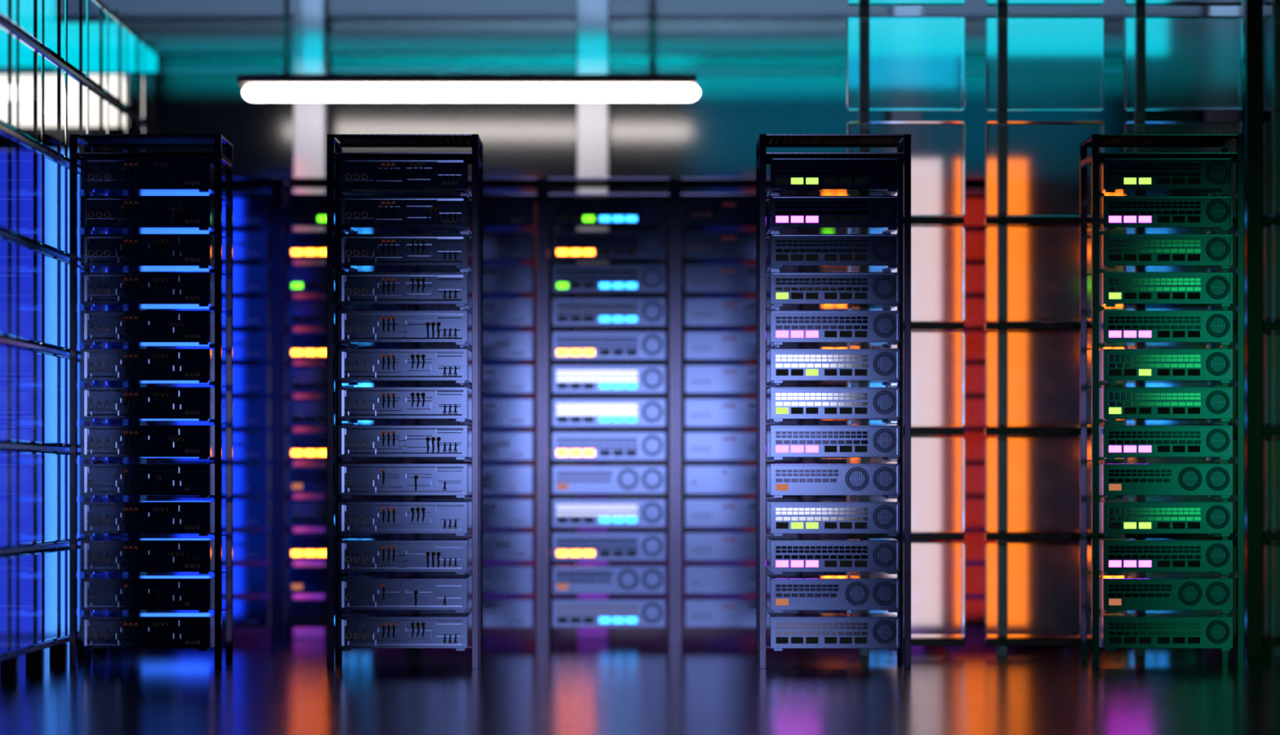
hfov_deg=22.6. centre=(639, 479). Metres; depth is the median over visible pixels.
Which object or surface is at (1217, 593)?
fan grille
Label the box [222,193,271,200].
crossbar
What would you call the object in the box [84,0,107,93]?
glass panel
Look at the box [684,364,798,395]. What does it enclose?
unit
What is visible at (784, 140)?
panel
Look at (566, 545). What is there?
server
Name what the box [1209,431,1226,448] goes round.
fan grille
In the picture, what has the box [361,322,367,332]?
socket
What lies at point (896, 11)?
pillar
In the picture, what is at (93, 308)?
glass panel
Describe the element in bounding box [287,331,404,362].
server
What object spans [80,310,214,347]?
unit
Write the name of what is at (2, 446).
rail
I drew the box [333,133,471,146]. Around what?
panel
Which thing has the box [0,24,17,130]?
glass panel
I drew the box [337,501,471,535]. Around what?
unit
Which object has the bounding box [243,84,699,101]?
diffuser
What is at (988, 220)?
rail
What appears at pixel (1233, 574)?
glass panel
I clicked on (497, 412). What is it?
unit
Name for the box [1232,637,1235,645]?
rail
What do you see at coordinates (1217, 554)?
fan grille
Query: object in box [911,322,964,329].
rail
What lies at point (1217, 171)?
fan grille
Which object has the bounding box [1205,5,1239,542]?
pillar
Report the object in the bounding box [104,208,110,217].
socket
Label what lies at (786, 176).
server
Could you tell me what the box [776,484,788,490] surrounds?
light
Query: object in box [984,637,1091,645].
rail
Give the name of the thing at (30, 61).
glass pane
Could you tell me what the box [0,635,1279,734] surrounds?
floor
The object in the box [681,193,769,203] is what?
crossbar
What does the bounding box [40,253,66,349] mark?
glass pane
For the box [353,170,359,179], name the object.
socket
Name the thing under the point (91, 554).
socket
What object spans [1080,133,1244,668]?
rack
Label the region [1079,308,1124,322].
server
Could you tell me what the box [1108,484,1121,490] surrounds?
light
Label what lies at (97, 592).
unit
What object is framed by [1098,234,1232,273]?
server
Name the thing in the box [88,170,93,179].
socket
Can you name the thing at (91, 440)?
socket
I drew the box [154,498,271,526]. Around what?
unit
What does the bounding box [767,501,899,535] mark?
server
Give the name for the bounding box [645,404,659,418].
fan grille
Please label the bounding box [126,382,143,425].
glass panel
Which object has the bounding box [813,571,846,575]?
server
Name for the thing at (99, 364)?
socket
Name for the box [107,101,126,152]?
glass panel
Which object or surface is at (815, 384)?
server
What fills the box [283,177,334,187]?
crossbar
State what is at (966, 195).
crossbar
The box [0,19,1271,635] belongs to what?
wall
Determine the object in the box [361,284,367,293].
socket
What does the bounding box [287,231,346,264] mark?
server
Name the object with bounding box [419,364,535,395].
unit
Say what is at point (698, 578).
unit
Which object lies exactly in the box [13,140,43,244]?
glass pane
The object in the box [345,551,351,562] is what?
socket
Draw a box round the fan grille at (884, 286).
[876,279,893,295]
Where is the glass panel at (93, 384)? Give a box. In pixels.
[92,382,107,425]
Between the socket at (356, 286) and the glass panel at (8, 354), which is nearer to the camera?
the glass panel at (8, 354)
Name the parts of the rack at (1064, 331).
post, post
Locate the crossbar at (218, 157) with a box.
[76,152,223,164]
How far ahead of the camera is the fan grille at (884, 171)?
12.00 m
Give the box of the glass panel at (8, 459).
[0,449,17,547]
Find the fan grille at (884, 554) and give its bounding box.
[876,546,893,563]
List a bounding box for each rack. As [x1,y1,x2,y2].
[69,133,232,668]
[144,177,285,644]
[277,177,409,644]
[326,133,483,668]
[409,177,542,644]
[542,177,675,644]
[675,177,808,644]
[755,133,911,668]
[808,216,940,613]
[933,177,1073,542]
[1063,216,1079,542]
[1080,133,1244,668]
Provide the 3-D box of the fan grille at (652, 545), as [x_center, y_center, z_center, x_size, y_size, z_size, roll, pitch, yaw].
[0.053,0.281,13.730,0.060,0.061,0.002,0,0,0]
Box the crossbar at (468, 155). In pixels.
[333,152,471,164]
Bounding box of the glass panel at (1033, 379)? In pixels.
[985,332,1103,426]
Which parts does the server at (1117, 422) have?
panel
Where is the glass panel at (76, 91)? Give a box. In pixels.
[63,71,87,168]
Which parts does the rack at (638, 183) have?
post, post, post, post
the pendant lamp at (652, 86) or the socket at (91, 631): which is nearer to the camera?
the socket at (91, 631)
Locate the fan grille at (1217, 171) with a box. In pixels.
[1209,164,1226,180]
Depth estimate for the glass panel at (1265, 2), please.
12.75 m
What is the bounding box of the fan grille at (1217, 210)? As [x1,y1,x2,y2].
[1209,202,1226,218]
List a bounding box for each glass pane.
[0,130,17,234]
[0,237,17,338]
[13,36,43,145]
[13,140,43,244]
[15,244,43,344]
[40,54,66,158]
[40,154,66,253]
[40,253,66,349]
[63,167,84,260]
[64,262,84,353]
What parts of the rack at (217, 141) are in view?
post, post, post, post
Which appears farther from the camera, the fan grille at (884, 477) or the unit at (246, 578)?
the unit at (246, 578)
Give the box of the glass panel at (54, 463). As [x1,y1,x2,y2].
[42,452,66,542]
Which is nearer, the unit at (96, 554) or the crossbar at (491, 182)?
the unit at (96, 554)
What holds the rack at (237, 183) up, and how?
on the floor
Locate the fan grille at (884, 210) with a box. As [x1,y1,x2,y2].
[876,202,893,218]
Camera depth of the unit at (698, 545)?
13.73 m
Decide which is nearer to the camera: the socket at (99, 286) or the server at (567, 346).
the socket at (99, 286)
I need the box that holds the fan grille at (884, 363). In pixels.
[876,355,893,372]
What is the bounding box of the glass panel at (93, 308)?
[92,307,107,348]
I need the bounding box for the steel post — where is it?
[1244,0,1262,657]
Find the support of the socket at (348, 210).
attached to the unit at (357, 215)
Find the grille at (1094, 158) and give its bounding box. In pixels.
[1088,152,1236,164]
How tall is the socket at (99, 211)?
0.038 m
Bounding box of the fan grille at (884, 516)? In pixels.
[876,508,893,524]
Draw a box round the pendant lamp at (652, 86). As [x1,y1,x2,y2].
[236,0,699,101]
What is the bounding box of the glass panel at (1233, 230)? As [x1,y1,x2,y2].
[1124,226,1235,321]
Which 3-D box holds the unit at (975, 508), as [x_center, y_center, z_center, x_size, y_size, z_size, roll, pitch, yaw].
[1.575,0.141,13.894,0.485,0.119,0.334,0,0,0]
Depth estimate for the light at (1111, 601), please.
12.00 m
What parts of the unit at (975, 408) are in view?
panel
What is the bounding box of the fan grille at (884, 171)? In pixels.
[876,164,893,180]
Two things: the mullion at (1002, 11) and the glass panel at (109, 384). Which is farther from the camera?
the glass panel at (109, 384)
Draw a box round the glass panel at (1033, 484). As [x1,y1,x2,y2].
[985,437,1103,532]
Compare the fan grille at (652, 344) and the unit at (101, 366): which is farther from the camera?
the fan grille at (652, 344)
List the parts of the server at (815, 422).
panel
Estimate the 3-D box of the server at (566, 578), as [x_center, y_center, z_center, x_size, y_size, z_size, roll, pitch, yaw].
[-0.133,0.428,13.895,0.485,0.119,0.332,0,0,0]
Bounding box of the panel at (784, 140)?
[766,133,904,146]
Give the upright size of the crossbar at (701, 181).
0.012 m
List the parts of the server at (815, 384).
panel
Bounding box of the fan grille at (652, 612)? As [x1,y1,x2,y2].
[645,605,659,619]
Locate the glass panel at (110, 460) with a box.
[106,457,126,536]
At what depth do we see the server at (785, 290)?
12.00 m
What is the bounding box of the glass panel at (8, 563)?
[0,554,17,653]
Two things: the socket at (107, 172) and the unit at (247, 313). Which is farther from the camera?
the unit at (247, 313)
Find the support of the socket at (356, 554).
attached to the unit at (353, 554)
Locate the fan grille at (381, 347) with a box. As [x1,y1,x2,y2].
[380,346,393,348]
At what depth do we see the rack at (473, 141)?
12.00 m
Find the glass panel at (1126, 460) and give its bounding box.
[1124,437,1235,532]
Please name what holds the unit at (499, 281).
in the rack at (491, 183)
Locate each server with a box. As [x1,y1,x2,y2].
[287,198,343,231]
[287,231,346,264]
[287,265,404,297]
[287,298,404,329]
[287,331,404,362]
[287,364,404,395]
[287,398,404,427]
[287,431,404,460]
[287,465,334,493]
[287,498,404,526]
[287,531,404,559]
[287,564,404,593]
[287,596,404,626]
[552,198,665,231]
[552,231,665,264]
[552,265,665,297]
[552,298,665,329]
[552,331,665,362]
[552,364,665,395]
[552,398,665,427]
[552,431,665,460]
[552,465,665,493]
[552,498,665,526]
[552,531,665,559]
[552,564,665,593]
[552,596,665,626]
[767,157,899,196]
[767,195,899,234]
[767,234,899,271]
[767,271,899,310]
[767,310,899,347]
[767,348,899,385]
[767,386,899,422]
[767,425,899,459]
[767,463,899,497]
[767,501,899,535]
[767,538,899,573]
[767,575,899,612]
[767,613,899,650]
[813,271,846,271]
[813,308,930,322]
[813,331,930,348]
[813,382,846,386]
[813,420,924,427]
[813,435,930,460]
[813,498,846,501]
[813,532,930,542]
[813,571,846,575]
[813,609,846,613]
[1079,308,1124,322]
[1079,420,1124,427]
[1079,435,1124,460]
[1079,532,1122,542]
[1087,331,1124,348]
[1098,157,1232,198]
[1098,195,1232,235]
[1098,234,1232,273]
[1098,271,1232,311]
[1098,310,1232,347]
[1098,348,1232,385]
[1098,386,1232,422]
[1098,425,1232,459]
[1098,463,1232,497]
[1098,501,1232,535]
[1098,538,1232,573]
[1098,575,1232,612]
[1098,613,1232,650]
[1103,382,1124,386]
[1103,498,1124,501]
[1103,571,1124,575]
[1103,609,1124,613]
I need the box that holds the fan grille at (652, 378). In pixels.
[645,371,659,385]
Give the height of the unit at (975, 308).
0.119 m
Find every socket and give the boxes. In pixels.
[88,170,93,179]
[88,207,93,217]
[88,245,93,256]
[88,284,93,293]
[88,322,93,332]
[88,360,93,370]
[88,399,93,408]
[88,437,93,447]
[88,479,93,485]
[88,514,93,524]
[88,551,93,562]
[88,594,93,599]
[88,628,93,638]
[96,169,102,179]
[96,208,102,217]
[96,246,102,256]
[96,284,102,293]
[96,322,102,332]
[96,361,102,370]
[96,400,102,408]
[96,437,102,447]
[96,514,102,524]
[96,552,102,562]
[96,628,102,638]
[104,169,110,179]
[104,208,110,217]
[104,246,110,256]
[104,284,110,293]
[104,323,110,332]
[104,360,110,370]
[104,399,110,408]
[104,437,110,447]
[104,514,110,524]
[104,552,110,562]
[104,629,110,638]
[345,169,351,179]
[345,207,351,217]
[345,245,351,256]
[345,284,351,293]
[345,322,351,332]
[345,360,351,370]
[345,399,351,408]
[345,437,351,447]
[345,479,351,485]
[345,513,351,524]
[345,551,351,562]
[345,594,351,599]
[345,628,351,638]
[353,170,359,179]
[353,207,359,217]
[353,245,359,256]
[353,284,359,293]
[353,322,359,332]
[353,360,359,370]
[353,399,359,408]
[353,437,359,447]
[353,513,359,524]
[353,551,359,562]
[353,628,359,638]
[361,169,367,179]
[361,208,367,217]
[361,245,367,256]
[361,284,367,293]
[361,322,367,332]
[361,360,367,370]
[361,399,367,408]
[361,438,367,447]
[361,514,367,524]
[361,551,367,562]
[361,628,367,638]
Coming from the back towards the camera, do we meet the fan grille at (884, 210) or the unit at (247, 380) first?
the unit at (247, 380)
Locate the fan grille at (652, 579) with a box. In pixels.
[645,572,659,586]
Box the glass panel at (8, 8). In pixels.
[0,0,17,26]
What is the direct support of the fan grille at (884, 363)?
attached to the server at (784, 365)
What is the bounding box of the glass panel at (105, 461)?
[92,457,107,537]
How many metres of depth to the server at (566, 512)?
13.73 m
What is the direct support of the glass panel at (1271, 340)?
on the rail at (1266, 431)
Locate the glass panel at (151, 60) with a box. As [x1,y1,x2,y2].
[141,44,159,130]
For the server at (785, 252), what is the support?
in the rack at (762, 157)
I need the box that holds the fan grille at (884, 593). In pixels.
[876,585,893,601]
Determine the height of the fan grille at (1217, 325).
0.061 m
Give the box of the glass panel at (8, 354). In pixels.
[0,343,17,442]
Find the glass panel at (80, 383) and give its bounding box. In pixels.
[65,357,84,446]
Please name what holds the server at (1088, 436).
in the rack at (1064, 331)
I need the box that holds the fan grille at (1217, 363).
[1209,355,1226,372]
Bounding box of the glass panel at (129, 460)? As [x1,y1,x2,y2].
[125,457,143,533]
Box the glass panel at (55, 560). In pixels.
[40,548,66,642]
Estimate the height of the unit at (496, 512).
0.119 m
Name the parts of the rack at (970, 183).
post, post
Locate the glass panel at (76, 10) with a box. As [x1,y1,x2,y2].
[63,0,87,78]
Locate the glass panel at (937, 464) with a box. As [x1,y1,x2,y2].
[846,437,964,532]
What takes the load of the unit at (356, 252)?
in the rack at (473, 141)
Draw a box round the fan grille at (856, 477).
[848,470,865,486]
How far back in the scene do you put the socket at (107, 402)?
12.00 m
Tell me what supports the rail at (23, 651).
attached to the mullion at (81, 652)
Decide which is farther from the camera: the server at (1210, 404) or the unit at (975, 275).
the unit at (975, 275)
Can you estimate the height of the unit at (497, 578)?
0.119 m
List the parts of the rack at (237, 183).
post, post, post, post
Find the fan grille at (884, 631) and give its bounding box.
[876,623,893,639]
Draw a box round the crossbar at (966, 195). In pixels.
[964,193,985,198]
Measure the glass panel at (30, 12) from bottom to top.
0.332 m
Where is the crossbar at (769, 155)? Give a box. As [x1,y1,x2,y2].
[766,152,903,164]
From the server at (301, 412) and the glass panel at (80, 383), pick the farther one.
the server at (301, 412)
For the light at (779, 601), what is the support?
attached to the server at (784, 592)
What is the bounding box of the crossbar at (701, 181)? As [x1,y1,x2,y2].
[681,177,767,187]
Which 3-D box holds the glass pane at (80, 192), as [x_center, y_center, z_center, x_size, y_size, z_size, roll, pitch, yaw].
[-2.185,-1.024,12.380,0.020,0.332,0.457,0,0,0]
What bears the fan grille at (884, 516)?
attached to the server at (783, 517)
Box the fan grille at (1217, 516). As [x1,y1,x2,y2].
[1209,508,1226,524]
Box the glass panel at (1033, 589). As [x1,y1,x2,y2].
[985,542,1103,637]
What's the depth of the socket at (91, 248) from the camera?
12.00 m
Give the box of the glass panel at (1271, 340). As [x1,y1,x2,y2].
[1262,332,1279,426]
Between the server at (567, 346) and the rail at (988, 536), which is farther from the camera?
the server at (567, 346)
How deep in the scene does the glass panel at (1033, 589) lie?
12.74 m
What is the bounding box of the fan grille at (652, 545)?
[645,538,659,552]
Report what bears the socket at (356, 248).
attached to the unit at (356, 252)
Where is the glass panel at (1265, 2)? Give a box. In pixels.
[1262,0,1279,5]
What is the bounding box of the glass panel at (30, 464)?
[16,450,43,545]
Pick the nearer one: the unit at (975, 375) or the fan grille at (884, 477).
the fan grille at (884, 477)
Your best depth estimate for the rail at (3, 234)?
11.56 m
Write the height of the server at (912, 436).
0.119 m
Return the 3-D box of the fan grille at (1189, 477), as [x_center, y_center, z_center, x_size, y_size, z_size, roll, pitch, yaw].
[2.063,-0.005,12.000,0.060,0.061,0.002,0,0,0]
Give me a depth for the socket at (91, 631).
12.00 m
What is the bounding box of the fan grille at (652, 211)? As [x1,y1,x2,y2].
[645,204,659,217]
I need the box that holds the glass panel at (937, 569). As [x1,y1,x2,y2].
[846,542,964,637]
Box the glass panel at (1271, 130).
[1262,121,1279,216]
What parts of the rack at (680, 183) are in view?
post, post, post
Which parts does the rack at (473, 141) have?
post, post, post, post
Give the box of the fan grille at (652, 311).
[645,304,659,318]
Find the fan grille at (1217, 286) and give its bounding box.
[1209,279,1226,295]
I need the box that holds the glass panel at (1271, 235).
[1262,226,1279,321]
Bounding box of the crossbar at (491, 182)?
[483,177,536,187]
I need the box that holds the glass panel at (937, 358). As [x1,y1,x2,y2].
[846,332,964,426]
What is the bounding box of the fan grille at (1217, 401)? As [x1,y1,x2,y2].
[1209,393,1226,409]
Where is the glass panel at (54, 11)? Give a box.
[40,0,66,62]
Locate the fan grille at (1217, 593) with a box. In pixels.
[1209,585,1226,601]
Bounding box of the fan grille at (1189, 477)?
[1182,470,1198,486]
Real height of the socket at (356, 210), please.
0.038 m
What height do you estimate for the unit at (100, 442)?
0.128 m
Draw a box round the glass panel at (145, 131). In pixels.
[143,126,159,152]
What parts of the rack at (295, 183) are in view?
post, post, post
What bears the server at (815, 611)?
in the rack at (811, 460)
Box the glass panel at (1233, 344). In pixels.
[1124,332,1235,426]
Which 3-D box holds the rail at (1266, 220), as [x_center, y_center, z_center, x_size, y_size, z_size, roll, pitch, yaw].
[2.720,-1.035,12.793,0.467,0.028,0.054,0,0,0]
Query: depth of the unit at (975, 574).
13.73 m
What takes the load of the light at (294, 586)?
attached to the server at (301, 578)
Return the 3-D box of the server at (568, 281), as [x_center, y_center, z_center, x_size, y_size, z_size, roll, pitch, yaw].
[-0.133,-0.864,13.895,0.485,0.119,0.332,0,0,0]
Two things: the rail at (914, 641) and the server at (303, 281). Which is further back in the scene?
the server at (303, 281)
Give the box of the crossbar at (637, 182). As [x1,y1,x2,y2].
[548,177,669,187]
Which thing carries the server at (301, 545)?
in the rack at (295, 183)
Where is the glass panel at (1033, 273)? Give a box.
[985,226,1101,321]
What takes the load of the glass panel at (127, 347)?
on the rail at (3, 340)
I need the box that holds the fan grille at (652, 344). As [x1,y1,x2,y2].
[645,337,659,351]
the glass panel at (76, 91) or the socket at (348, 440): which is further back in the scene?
the glass panel at (76, 91)
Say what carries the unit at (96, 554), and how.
in the rack at (217, 141)
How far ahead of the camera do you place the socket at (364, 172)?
12.00 m
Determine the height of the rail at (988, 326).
0.028 m
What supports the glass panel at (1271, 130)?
on the rail at (1266, 220)
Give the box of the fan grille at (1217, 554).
[1209,546,1226,563]
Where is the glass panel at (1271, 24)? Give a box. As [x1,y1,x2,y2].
[1262,16,1279,111]
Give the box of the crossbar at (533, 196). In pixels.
[469,193,536,203]
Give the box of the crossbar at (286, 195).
[284,193,345,198]
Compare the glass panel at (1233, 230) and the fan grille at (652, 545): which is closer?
the glass panel at (1233, 230)
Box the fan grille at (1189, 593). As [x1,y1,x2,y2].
[1182,585,1198,601]
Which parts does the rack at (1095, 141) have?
post, post, post, post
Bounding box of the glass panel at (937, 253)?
[846,226,964,321]
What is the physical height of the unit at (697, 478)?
0.119 m
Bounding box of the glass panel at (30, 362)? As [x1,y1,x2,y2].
[15,347,43,443]
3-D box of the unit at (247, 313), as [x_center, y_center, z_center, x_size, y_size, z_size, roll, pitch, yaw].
[-1.841,-0.720,13.894,0.485,0.119,0.334,0,0,0]
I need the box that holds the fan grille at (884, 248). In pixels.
[876,240,893,257]
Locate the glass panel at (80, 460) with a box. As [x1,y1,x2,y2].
[65,453,84,540]
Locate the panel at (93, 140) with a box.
[76,133,225,146]
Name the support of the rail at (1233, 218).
attached to the mullion at (1139, 11)
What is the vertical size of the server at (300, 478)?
0.119 m
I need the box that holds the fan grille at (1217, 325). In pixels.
[1209,317,1226,333]
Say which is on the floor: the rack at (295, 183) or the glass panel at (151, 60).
the rack at (295, 183)
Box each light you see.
[291,483,302,488]
[291,583,302,589]
[557,483,568,488]
[557,583,568,589]
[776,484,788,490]
[776,598,788,604]
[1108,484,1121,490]
[1108,598,1121,604]
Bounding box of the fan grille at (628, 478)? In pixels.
[621,471,635,485]
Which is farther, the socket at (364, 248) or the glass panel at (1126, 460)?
the glass panel at (1126, 460)
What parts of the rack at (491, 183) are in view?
post, post, post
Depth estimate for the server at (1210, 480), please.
12.00 m
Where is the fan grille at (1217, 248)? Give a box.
[1209,240,1226,257]
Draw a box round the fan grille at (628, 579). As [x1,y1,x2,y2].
[621,572,635,586]
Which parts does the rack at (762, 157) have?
post, post, post, post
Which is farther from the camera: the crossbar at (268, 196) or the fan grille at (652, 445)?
the crossbar at (268, 196)
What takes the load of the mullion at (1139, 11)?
on the floor
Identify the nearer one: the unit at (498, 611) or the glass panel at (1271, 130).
the glass panel at (1271, 130)
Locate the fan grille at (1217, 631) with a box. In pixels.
[1209,623,1226,639]
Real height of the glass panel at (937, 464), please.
0.378 m
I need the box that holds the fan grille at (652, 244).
[645,237,659,251]
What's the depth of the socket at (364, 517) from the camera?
12.00 m
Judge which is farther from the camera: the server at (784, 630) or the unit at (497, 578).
the unit at (497, 578)
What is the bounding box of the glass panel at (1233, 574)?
[1124,542,1235,637]
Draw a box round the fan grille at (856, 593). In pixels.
[848,585,865,601]
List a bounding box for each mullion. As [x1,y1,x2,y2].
[0,125,18,682]
[25,240,44,674]
[49,154,66,666]
[77,166,84,659]
[858,5,869,656]
[996,5,1007,656]
[1133,5,1145,656]
[1271,5,1279,656]
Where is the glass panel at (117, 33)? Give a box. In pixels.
[105,13,126,106]
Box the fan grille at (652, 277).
[645,271,659,284]
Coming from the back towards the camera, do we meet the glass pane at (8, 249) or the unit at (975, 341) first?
the unit at (975, 341)
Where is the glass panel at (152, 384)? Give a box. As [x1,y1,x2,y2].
[143,382,154,425]
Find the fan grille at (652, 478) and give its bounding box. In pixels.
[645,471,659,485]
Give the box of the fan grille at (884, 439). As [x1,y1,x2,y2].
[876,431,893,448]
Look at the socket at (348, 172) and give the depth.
12.00 m
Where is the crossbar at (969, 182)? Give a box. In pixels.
[964,177,985,187]
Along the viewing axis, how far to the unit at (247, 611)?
13.73 m
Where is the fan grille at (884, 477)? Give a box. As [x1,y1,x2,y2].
[876,470,893,486]
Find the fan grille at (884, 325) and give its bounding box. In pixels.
[876,317,893,333]
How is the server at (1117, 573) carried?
in the rack at (1064, 331)
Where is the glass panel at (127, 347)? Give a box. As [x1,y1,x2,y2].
[126,308,143,348]
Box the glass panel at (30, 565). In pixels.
[16,551,43,648]
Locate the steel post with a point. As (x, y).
(1253, 8)
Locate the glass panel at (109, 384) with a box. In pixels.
[107,382,126,425]
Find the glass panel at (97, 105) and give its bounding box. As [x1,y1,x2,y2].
[87,86,107,152]
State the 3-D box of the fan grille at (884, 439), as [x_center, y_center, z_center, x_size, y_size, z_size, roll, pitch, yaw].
[0.919,-0.149,12.000,0.060,0.061,0.002,0,0,0]
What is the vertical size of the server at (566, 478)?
0.119 m
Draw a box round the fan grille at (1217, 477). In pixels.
[1209,470,1226,486]
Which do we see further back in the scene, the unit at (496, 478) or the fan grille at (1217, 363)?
the unit at (496, 478)
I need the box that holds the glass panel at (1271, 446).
[1262,437,1279,532]
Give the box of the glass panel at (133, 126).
[126,114,143,152]
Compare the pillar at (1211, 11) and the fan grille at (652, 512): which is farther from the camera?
the pillar at (1211, 11)
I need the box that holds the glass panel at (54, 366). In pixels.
[40,352,66,444]
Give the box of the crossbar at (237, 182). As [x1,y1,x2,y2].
[222,177,271,187]
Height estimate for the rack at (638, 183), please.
2.005 m
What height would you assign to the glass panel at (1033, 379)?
0.378 m
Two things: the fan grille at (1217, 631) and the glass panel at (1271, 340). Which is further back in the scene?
the glass panel at (1271, 340)
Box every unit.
[80,157,214,198]
[80,195,214,235]
[80,234,214,273]
[80,271,214,311]
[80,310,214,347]
[80,348,214,385]
[80,386,214,422]
[80,425,214,459]
[80,463,214,497]
[80,501,214,535]
[80,538,214,573]
[80,575,214,612]
[80,613,214,650]
[154,265,271,297]
[154,298,271,329]
[154,331,271,362]
[154,364,271,395]
[154,398,271,427]
[154,431,271,460]
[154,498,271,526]
[154,531,271,559]
[154,564,271,593]
[154,596,271,626]
[213,231,271,264]
[222,198,271,231]
[222,465,271,493]
[337,157,471,198]
[337,195,471,235]
[337,234,471,273]
[337,271,471,311]
[337,310,471,347]
[337,348,471,385]
[337,386,471,422]
[337,425,471,459]
[337,463,471,497]
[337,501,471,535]
[337,538,471,573]
[337,575,471,612]
[337,613,471,650]
[419,265,535,297]
[419,298,535,329]
[419,331,535,362]
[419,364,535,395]
[419,398,535,427]
[419,431,535,460]
[419,498,535,526]
[419,531,535,559]
[419,564,535,593]
[419,596,535,626]
[468,231,535,264]
[469,198,535,231]
[483,465,535,493]
[684,198,768,231]
[684,231,770,264]
[684,265,798,297]
[684,298,798,329]
[684,331,798,362]
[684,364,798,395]
[684,398,798,427]
[684,431,798,460]
[684,465,767,493]
[684,498,798,526]
[684,531,798,559]
[684,564,798,593]
[684,596,798,626]
[946,198,1063,231]
[946,298,1063,329]
[946,398,1055,427]
[946,431,1063,460]
[946,531,1063,559]
[951,331,1063,362]
[964,231,985,264]
[964,265,985,297]
[964,364,985,395]
[964,465,985,493]
[964,498,985,526]
[964,564,985,593]
[964,596,985,626]
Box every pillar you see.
[293,0,326,638]
[577,0,608,638]
[891,5,922,331]
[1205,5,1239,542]
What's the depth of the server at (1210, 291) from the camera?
12.00 m
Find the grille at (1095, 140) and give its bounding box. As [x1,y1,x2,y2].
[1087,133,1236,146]
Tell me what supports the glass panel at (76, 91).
on the rail at (5, 130)
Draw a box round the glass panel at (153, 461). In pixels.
[143,457,155,501]
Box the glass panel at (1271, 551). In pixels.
[1262,542,1279,637]
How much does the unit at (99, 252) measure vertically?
0.128 m
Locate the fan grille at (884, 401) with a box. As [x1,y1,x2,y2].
[876,393,893,409]
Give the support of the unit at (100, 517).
in the rack at (217, 141)
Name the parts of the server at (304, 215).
panel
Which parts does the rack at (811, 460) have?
post, post, post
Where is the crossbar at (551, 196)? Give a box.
[548,193,669,203]
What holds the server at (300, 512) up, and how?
in the rack at (295, 183)
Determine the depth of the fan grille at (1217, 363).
12.00 m
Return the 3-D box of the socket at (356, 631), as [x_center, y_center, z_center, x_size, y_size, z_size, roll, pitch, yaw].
[-1.063,0.576,11.999,0.023,0.038,0.008,0,0,0]
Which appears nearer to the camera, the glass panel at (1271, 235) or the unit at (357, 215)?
the unit at (357, 215)
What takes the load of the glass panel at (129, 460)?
on the rail at (7, 550)
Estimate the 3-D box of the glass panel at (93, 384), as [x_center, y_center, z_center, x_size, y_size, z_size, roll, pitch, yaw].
[-2.185,-0.299,12.854,0.020,0.332,0.457,0,0,0]
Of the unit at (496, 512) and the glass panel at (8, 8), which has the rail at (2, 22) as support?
the glass panel at (8, 8)
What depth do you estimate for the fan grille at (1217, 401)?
12.00 m
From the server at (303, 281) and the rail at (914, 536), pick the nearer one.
the rail at (914, 536)
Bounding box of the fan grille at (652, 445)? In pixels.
[645,438,659,452]
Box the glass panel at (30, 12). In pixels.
[13,0,43,45]
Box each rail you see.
[0,17,159,133]
[0,124,80,174]
[0,230,97,271]
[0,336,80,360]
[0,442,80,453]
[0,533,154,555]
[0,612,154,661]
[93,0,159,56]
[846,533,964,540]
[911,217,964,225]
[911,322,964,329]
[911,427,964,435]
[911,637,964,645]
[984,217,1091,225]
[984,322,1091,329]
[984,427,1091,435]
[984,533,1102,540]
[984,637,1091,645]
[1122,533,1235,540]
[1232,217,1235,225]
[1232,322,1235,329]
[1232,427,1235,435]
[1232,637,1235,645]
[1262,217,1279,225]
[1262,322,1279,329]
[1262,427,1279,435]
[1262,533,1279,540]
[1262,637,1279,645]
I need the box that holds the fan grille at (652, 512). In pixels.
[645,505,659,519]
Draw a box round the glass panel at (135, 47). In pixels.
[123,29,143,119]

